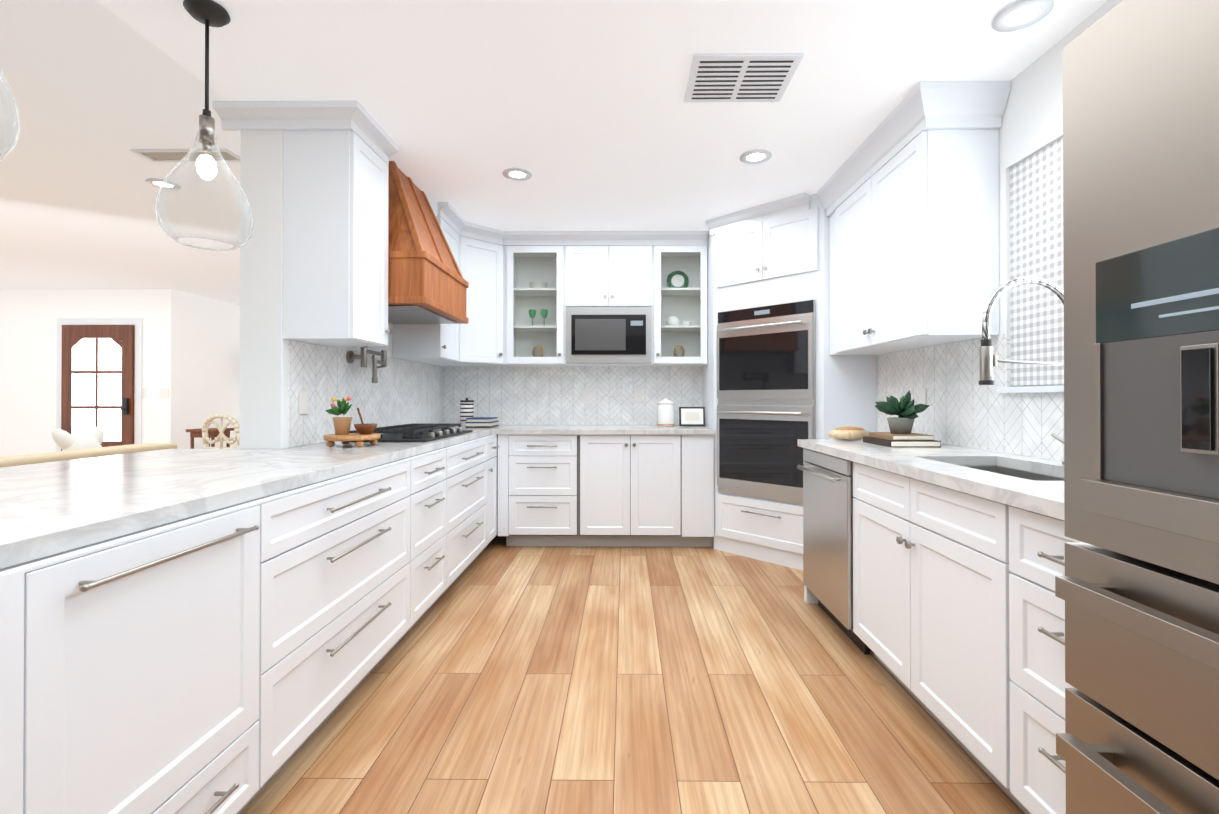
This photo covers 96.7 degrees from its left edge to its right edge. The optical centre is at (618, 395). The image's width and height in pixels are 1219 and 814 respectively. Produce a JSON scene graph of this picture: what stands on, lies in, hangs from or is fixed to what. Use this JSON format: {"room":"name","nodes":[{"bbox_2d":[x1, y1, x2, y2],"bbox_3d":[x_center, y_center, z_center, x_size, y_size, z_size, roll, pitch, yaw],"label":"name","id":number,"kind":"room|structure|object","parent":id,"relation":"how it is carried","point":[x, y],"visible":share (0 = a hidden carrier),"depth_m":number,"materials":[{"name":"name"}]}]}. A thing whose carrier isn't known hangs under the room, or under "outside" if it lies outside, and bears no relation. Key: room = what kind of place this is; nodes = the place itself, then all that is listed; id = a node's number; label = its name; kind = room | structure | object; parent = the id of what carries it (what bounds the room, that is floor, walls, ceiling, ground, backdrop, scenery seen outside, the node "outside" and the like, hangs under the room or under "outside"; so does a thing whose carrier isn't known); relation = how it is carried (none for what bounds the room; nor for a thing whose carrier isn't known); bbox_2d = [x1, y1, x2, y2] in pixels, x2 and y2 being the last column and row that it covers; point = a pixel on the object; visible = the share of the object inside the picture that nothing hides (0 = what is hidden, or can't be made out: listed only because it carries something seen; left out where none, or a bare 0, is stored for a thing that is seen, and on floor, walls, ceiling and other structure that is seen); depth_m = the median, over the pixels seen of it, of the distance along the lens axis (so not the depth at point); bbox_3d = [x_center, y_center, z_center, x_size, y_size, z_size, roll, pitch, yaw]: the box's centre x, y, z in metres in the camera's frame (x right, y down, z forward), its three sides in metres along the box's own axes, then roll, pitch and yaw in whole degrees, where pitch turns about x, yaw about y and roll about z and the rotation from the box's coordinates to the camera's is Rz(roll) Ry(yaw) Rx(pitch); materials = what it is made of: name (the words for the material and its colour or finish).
{"room":"kitchen","nodes":[
{"label":"kitchen","id":0,"kind":"room"},
{"bbox_2d":[0,289,180,456],"bbox_3d":[-8.001,-0.061,6.800,4.920,2.500,0.150,0,0,1],"label":"wall","id":1,"kind":"structure","parent":0,"point":[28,331],"depth_m":6.72,"materials":[{"name":"white paint"}]},
{"bbox_2d":[56,318,142,450],"bbox_3d":[-6.423,0.119,6.653,1.060,2.140,0.105,0,0,1],"label":"entry door","id":2,"kind":"structure","parent":1,"relation":"in","point":[99,369],"depth_m":6.66,"materials":[{"name":"brown wood"}]},
{"bbox_2d":[142,388,145,397],"bbox_3d":[-5.912,-0.021,6.698,0.120,0.120,0.006,0,0,1],"label":"switch plate","id":3,"kind":"object","parent":1,"relation":"attached to","point":[143,389],"depth_m":6.69,"materials":[{"name":"white plastic"}]},
{"bbox_2d":[159,388,168,397],"bbox_3d":[-5.622,-0.021,6.694,0.120,0.120,0.006,0,0,1],"label":"switch plate","id":4,"kind":"object","parent":1,"relation":"attached to","point":[163,392],"depth_m":6.69,"materials":[{"name":"white plastic"}]},
{"bbox_2d":[180,292,239,448],"bbox_3d":[-5.610,-0.058,7.375,0.150,2.500,1.050,0,0,1],"label":"wall","id":5,"kind":"structure","parent":0,"point":[210,357],"depth_m":7.31,"materials":[{"name":"white paint"}]},
{"bbox_2d":[239,130,442,448],"bbox_3d":[-1.638,-0.069,5.188,0.200,2.500,5.340,0,0,1],"label":"wall column","id":6,"kind":"structure","parent":0,"point":[278,372],"depth_m":2.52,"materials":[{"name":"white paint"}]},
{"bbox_2d":[299,391,307,413],"bbox_3d":[-1.559,0.038,2.676,0.006,0.114,0.070,0,0,1],"label":"electrical outlet plate","id":7,"kind":"object","parent":6,"relation":"attached to","point":[303,402],"depth_m":2.67,"materials":[{"name":"white plastic"}]},
{"bbox_2d":[280,104,391,345],"bbox_3d":[-1.397,-0.796,2.709,0.328,1.068,0.378,0,0,1],"label":"upper cabinet","id":8,"kind":"object","parent":6,"relation":"attached to","point":[335,177],"depth_m":2.52,"materials":[{"name":"white paint"}]},
{"bbox_2d":[346,346,386,382],"bbox_3d":[-1.461,-0.184,3.247,0.191,0.230,0.313,0,0,1],"label":"pot filler","id":9,"kind":"object","parent":6,"relation":"attached to","point":[351,356],"visible":0.9,"depth_m":3.16,"materials":[{"name":"silver metal"}]},
{"bbox_2d":[388,161,468,323],"bbox_3d":[-1.293,-0.903,3.305,0.525,0.847,0.802,0,0,1],"label":"range hood","id":10,"kind":"object","parent":6,"relation":"attached to","point":[428,283],"visible":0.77,"depth_m":3.05,"materials":[{"name":"brown wood"}]},
{"bbox_2d":[0,0,1107,304],"bbox_3d":[-4.326,-1.355,2.993,12.350,0.050,12.000,0,0,1],"label":"ceiling","id":11,"kind":"structure","parent":0,"point":[585,115],"depth_m":2.44,"materials":[{"name":"white paint"}]},
{"bbox_2d":[0,70,19,159],"bbox_3d":[-1.470,-0.930,1.150,0.270,0.815,0.270,0,0,1],"label":"pendant light","id":12,"kind":"object","parent":11,"relation":"hanging from","point":[15,117],"visible":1,"depth_m":1.23,"materials":[{"name":"clear glass"}]},
{"bbox_2d":[145,178,180,189],"bbox_3d":[-2.857,-1.322,3.397,0.175,0.011,0.175,0,0,-5],"label":"recessed light","id":13,"kind":"object","parent":11,"relation":"in","point":[155,182],"depth_m":3.39,"materials":[{"name":"white paint"}]},
{"bbox_2d":[130,149,239,161],"bbox_3d":[-2.376,-1.324,2.997,0.530,0.008,0.150,0,0,1],"label":"ceiling vent","id":14,"kind":"object","parent":11,"relation":"in","point":[168,155],"visible":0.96,"depth_m":2.98,"materials":[{"name":"white paint"}]},
{"bbox_2d":[155,0,253,250],"bbox_3d":[-1.423,-0.927,1.870,0.270,0.815,0.270,0,0,1],"label":"pendant light","id":15,"kind":"object","parent":11,"relation":"hanging from","point":[208,13],"visible":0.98,"depth_m":1.86,"materials":[{"name":"black"}]},
{"bbox_2d":[502,167,531,180],"bbox_3d":[-0.608,-1.323,3.243,0.175,0.011,0.175,0,0,-5],"label":"recessed light","id":16,"kind":"object","parent":11,"relation":"in","point":[514,173],"depth_m":3.24,"materials":[{"name":"white paint"}]},
{"bbox_2d":[684,53,803,102],"bbox_3d":[0.507,-1.325,2.277,0.430,0.014,0.330,0,0,1],"label":"ceiling vent","id":17,"kind":"object","parent":11,"relation":"in","point":[740,77],"visible":0.98,"depth_m":2.24,"materials":[{"name":"white metal"}]},
{"bbox_2d":[740,149,771,163],"bbox_3d":[0.759,-1.324,3.009,0.175,0.011,0.175,0,0,-5],"label":"recessed light","id":18,"kind":"object","parent":11,"relation":"in","point":[755,156],"depth_m":3.01,"materials":[{"name":"white paint"}]},
{"bbox_2d":[992,0,1053,31],"bbox_3d":[1.408,-1.330,1.892,0.175,0.011,0.175,0,0,-5],"label":"recessed light","id":19,"kind":"object","parent":11,"relation":"in","point":[1017,15],"depth_m":1.89,"materials":[{"name":"white paint"}]},
{"bbox_2d":[443,366,702,424],"bbox_3d":[0.163,-0.071,4.814,3.410,2.500,0.150,0,0,1],"label":"backsplash","id":20,"kind":"structure","parent":0,"point":[529,395],"depth_m":4.75,"materials":[{"name":"white tile"}]},
{"bbox_2d":[392,202,459,363],"bbox_3d":[-1.385,-0.790,3.936,0.328,1.068,0.452,0,0,1],"label":"upper cabinet","id":21,"kind":"object","parent":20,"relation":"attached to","point":[423,343],"depth_m":3.71,"materials":[{"name":"white paint"}]},
{"bbox_2d":[432,229,515,365],"bbox_3d":[-1.205,-0.788,4.304,0.680,1.068,0.287,0,0,1],"label":"upper cabinet","id":22,"kind":"object","parent":20,"relation":"attached to","point":[505,240],"depth_m":4.42,"materials":[{"name":"white paint"}]},
{"bbox_2d":[460,220,495,363],"bbox_3d":[-1.090,-0.790,4.293,0.283,1.064,0.283,0,0,1],"label":"upper cabinet","id":23,"kind":"object","parent":20,"relation":"attached to","point":[477,242],"depth_m":4.27,"materials":[{"name":"white paint"}]},
{"bbox_2d":[516,236,523,365],"bbox_3d":[-1.202,-0.786,4.591,0.680,1.068,0.329,0,0,1],"label":"upper cabinet","id":24,"kind":"object","parent":20,"relation":"attached to","point":[519,243],"depth_m":4.73,"materials":[{"name":"white paint"}]},
{"bbox_2d":[583,388,590,400],"bbox_3d":[-0.283,-0.001,4.739,0.070,0.114,0.006,0,0,1],"label":"electrical outlet plate","id":25,"kind":"object","parent":20,"relation":"attached to","point":[586,391],"depth_m":4.74,"materials":[{"name":"white plastic"}]},
{"bbox_2d":[560,231,619,307],"bbox_3d":[-0.231,-1.014,4.572,0.438,0.613,0.348,0,0,1],"label":"upper cabinet","id":26,"kind":"object","parent":20,"relation":"attached to","point":[586,298],"depth_m":4.42,"materials":[{"name":"white paint"}]},
{"bbox_2d":[560,308,655,365],"bbox_3d":[-0.082,-0.480,4.568,0.736,0.455,0.348,0,0,1],"label":"microwave","id":27,"kind":"object","parent":20,"relation":"attached to","point":[588,336],"depth_m":4.40,"materials":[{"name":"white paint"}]},
{"bbox_2d":[620,231,655,307],"bbox_3d":[0.103,-1.014,4.569,0.366,0.613,0.348,0,0,1],"label":"upper cabinet","id":28,"kind":"object","parent":20,"relation":"attached to","point":[637,248],"depth_m":4.42,"materials":[{"name":"white paint"}]},
{"bbox_2d":[634,388,641,400],"bbox_3d":[0.167,-0.001,4.734,0.070,0.114,0.006,0,0,1],"label":"electrical outlet plate","id":29,"kind":"object","parent":20,"relation":"attached to","point":[637,391],"depth_m":4.73,"materials":[{"name":"white plastic"}]},
{"bbox_2d":[240,536,1025,813],"bbox_3d":[-4.326,1.194,2.979,12.350,0.050,12.000,0,0,1],"label":"floor","id":30,"kind":"structure","parent":0,"point":[501,678],"depth_m":1.99,"materials":[{"name":"brown wood"}]},
{"bbox_2d":[0,443,176,467],"bbox_3d":[-3.561,0.742,2.014,1.000,0.845,3.480,0,0,1],"label":"sofa","id":31,"kind":"object","parent":30,"relation":"on","point":[24,459],"visible":0.08,"depth_m":3.10,"materials":[{"name":"beige"}]},
{"bbox_2d":[51,427,103,450],"bbox_3d":[-3.444,0.395,3.494,0.159,0.367,0.319,0,0,1],"label":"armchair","id":32,"kind":"object","parent":31,"relation":"on","point":[66,440],"visible":0.46,"depth_m":3.44,"materials":[{"name":"white fabric"}]},
{"bbox_2d":[0,705,267,813],"bbox_3d":[-1.269,0.721,1.132,0.618,0.878,0.636,0,0,1],"label":"base cabinet","id":33,"kind":"object","parent":30,"relation":"on","point":[55,759],"depth_m":1.08,"materials":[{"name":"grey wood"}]},
{"bbox_2d":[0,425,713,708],"bbox_3d":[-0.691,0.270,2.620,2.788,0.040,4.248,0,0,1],"label":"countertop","id":34,"kind":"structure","parent":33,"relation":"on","point":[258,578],"depth_m":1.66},
{"bbox_2d":[324,396,379,446],"bbox_3d":[-1.304,0.126,2.653,0.250,0.246,0.250,0,0,1],"label":"decorative plant","id":35,"kind":"object","parent":34,"relation":"on","point":[343,434],"visible":1,"depth_m":2.62,"materials":[{"name":"brown wood"}]},
{"bbox_2d":[350,423,472,441],"bbox_3d":[-1.243,0.223,3.312,0.450,0.059,0.880,0,0,1],"label":"cooktop","id":36,"kind":"object","parent":34,"relation":"in","point":[419,432],"visible":0.88,"depth_m":3.13,"materials":[{"name":"black metal"}]},
{"bbox_2d":[460,398,473,424],"bbox_3d":[-1.255,0.131,4.473,0.110,0.219,0.110,0,0,1],"label":"striped canister","id":37,"kind":"object","parent":34,"relation":"on","point":[466,408],"visible":0.83,"depth_m":4.43,"materials":[{"name":"white ceramic"}]},
{"bbox_2d":[465,417,498,427],"bbox_3d":[-1.106,0.221,4.391,0.200,0.075,0.280,0,0,1],"label":"books","id":38,"kind":"object","parent":34,"relation":"on","point":[481,422],"visible":1,"depth_m":4.26,"materials":[{"name":"blue paper"}]},
{"bbox_2d":[657,398,673,426],"bbox_3d":[0.385,0.141,4.455,0.142,0.235,0.142,0,0,1],"label":"jar","id":39,"kind":"object","parent":34,"relation":"on","point":[665,412],"visible":1,"depth_m":4.40,"materials":[{"name":"white ceramic"}]},
{"bbox_2d":[679,407,704,425],"bbox_3d":[0.600,0.177,4.461,0.210,0.160,0.072,0,0,1],"label":"photo frame","id":40,"kind":"object","parent":34,"relation":"on","point":[691,416],"visible":1,"depth_m":4.44,"materials":[{"name":"black"}]},
{"bbox_2d":[186,428,233,448],"bbox_3d":[-4.983,0.798,6.609,0.340,0.780,0.340,0,0,1],"label":"side table","id":41,"kind":"object","parent":30,"relation":"on","point":[213,433],"visible":0.33,"depth_m":6.47,"materials":[{"name":"brown wood"}]},
{"bbox_2d":[202,413,238,448],"bbox_3d":[-4.494,0.700,6.450,0.574,0.977,0.570,0,0,16],"label":"accent chair","id":42,"kind":"object","parent":30,"relation":"on","point":[221,436],"visible":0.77,"depth_m":6.20,"materials":[{"name":"beige"}]},
{"bbox_2d":[268,709,335,782],"bbox_3d":[-1.261,0.725,1.958,0.618,0.878,1.016,0,0,1],"label":"base cabinet","id":43,"kind":"object","parent":30,"relation":"on","point":[289,730],"depth_m":1.58,"materials":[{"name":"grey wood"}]},
{"bbox_2d":[703,192,876,570],"bbox_3d":[1.168,-0.074,4.123,1.023,2.498,1.206,0,0,1],"label":"tall cabinet","id":44,"kind":"object","parent":30,"relation":"on","point":[779,380],"visible":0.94,"depth_m":3.75,"materials":[{"name":"white paint"}]},
{"bbox_2d":[797,448,871,654],"bbox_3d":[1.296,0.732,2.727,0.641,0.872,0.608,0,0,1],"label":"dishwasher","id":45,"kind":"object","parent":30,"relation":"on","point":[828,497],"visible":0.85,"depth_m":2.64,"materials":[{"name":"silver metal"}]},
{"bbox_2d":[853,503,997,783],"bbox_3d":[1.347,0.834,1.927,0.618,0.660,0.980,0,0,1],"label":"base cabinet","id":46,"kind":"object","parent":30,"relation":"on","point":[958,604],"depth_m":1.79,"materials":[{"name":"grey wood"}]},
{"bbox_2d":[998,503,1081,813],"bbox_3d":[1.339,0.721,1.167,0.618,0.878,0.540,0,0,1],"label":"base cabinet","id":47,"kind":"object","parent":30,"relation":"on","point":[1032,684],"depth_m":1.36,"materials":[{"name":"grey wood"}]},
{"bbox_2d":[798,439,1064,522],"bbox_3d":[1.332,0.266,1.996,0.648,0.040,2.198,0,0,1],"label":"countertop","id":48,"kind":"structure","parent":47,"relation":"on","point":[1035,485],"depth_m":1.95,"materials":[{"name":"white stone"}]},
{"bbox_2d":[828,426,868,440],"bbox_3d":[1.269,0.212,2.986,0.228,0.078,0.120,0,0,1],"label":"bowl","id":49,"kind":"object","parent":48,"relation":"on","point":[848,433],"visible":0.96,"depth_m":2.95,"materials":[{"name":"beige wood"}]},
{"bbox_2d":[863,432,940,446],"bbox_3d":[1.417,0.222,2.733,0.240,0.055,0.303,0,0,1],"label":"books","id":50,"kind":"object","parent":48,"relation":"on","point":[888,439],"visible":0.92,"depth_m":2.60,"materials":[{"name":"brown paper"}]},
{"bbox_2d":[875,390,929,433],"bbox_3d":[1.417,0.084,2.724,0.228,0.219,0.247,0,0,1],"label":"plant","id":51,"kind":"object","parent":50,"relation":"on","point":[905,409],"visible":1,"depth_m":2.69,"materials":[{"name":"green plant"}]},
{"bbox_2d":[979,276,1063,464],"bbox_3d":[1.447,-0.086,1.936,0.352,0.664,0.122,0,0,1],"label":"faucet","id":52,"kind":"object","parent":48,"relation":"on","point":[988,360],"visible":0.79,"depth_m":1.90,"materials":[{"name":"silver metal"}]},
{"bbox_2d":[1055,0,1218,813],"bbox_3d":[1.155,0.289,0.434,0.955,1.735,0.916,0,0,1],"label":"refrigerator","id":53,"kind":"object","parent":30,"relation":"on","point":[1137,587],"visible":1,"depth_m":0.76,"materials":[{"name":"silver metal"}]},
{"bbox_2d":[906,479,997,546],"bbox_3d":[1.181,0.380,1.876,0.012,0.188,0.684,0,0,1],"label":"drawer front","id":54,"kind":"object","parent":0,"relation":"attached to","point":[969,515],"depth_m":1.67,"materials":[{"name":"white wood"}]},
{"bbox_2d":[877,0,1122,460],"bbox_3d":[1.727,-0.091,0.897,0.160,2.500,7.950,0,0,1],"label":"wall","id":55,"kind":"structure","parent":0,"point":[964,409],"depth_m":2.34,"materials":[{"name":"white paint"}]},
{"bbox_2d":[818,81,1010,354],"bbox_3d":[1.475,-0.795,2.904,0.383,1.068,1.221,0,0,1],"label":"upper cabinet","id":56,"kind":"object","parent":55,"relation":"attached to","point":[908,193],"visible":1,"depth_m":2.40,"materials":[{"name":"white paint"}]},
{"bbox_2d":[918,388,925,404],"bbox_3d":[1.664,0.020,2.972,0.006,0.114,0.070,0,0,1],"label":"electrical outlet plate","id":57,"kind":"object","parent":55,"relation":"attached to","point":[921,391],"depth_m":2.97,"materials":[{"name":"white plastic"}]},
{"bbox_2d":[997,385,1063,392],"bbox_3d":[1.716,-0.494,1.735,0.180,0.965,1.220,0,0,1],"label":"window sill","id":58,"kind":"structure","parent":55,"relation":"in","point":[1041,388],"depth_m":2.15,"materials":[{"name":"white paint"}]},
{"bbox_2d":[1010,138,1063,385],"bbox_3d":[1.673,-0.507,1.735,0.006,0.932,1.172,0,0,1],"label":"window shade","id":59,"kind":"object","parent":55,"relation":"attached to","point":[1036,250],"visible":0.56,"depth_m":2.17,"materials":[{"name":"white fabric"}]}
]}

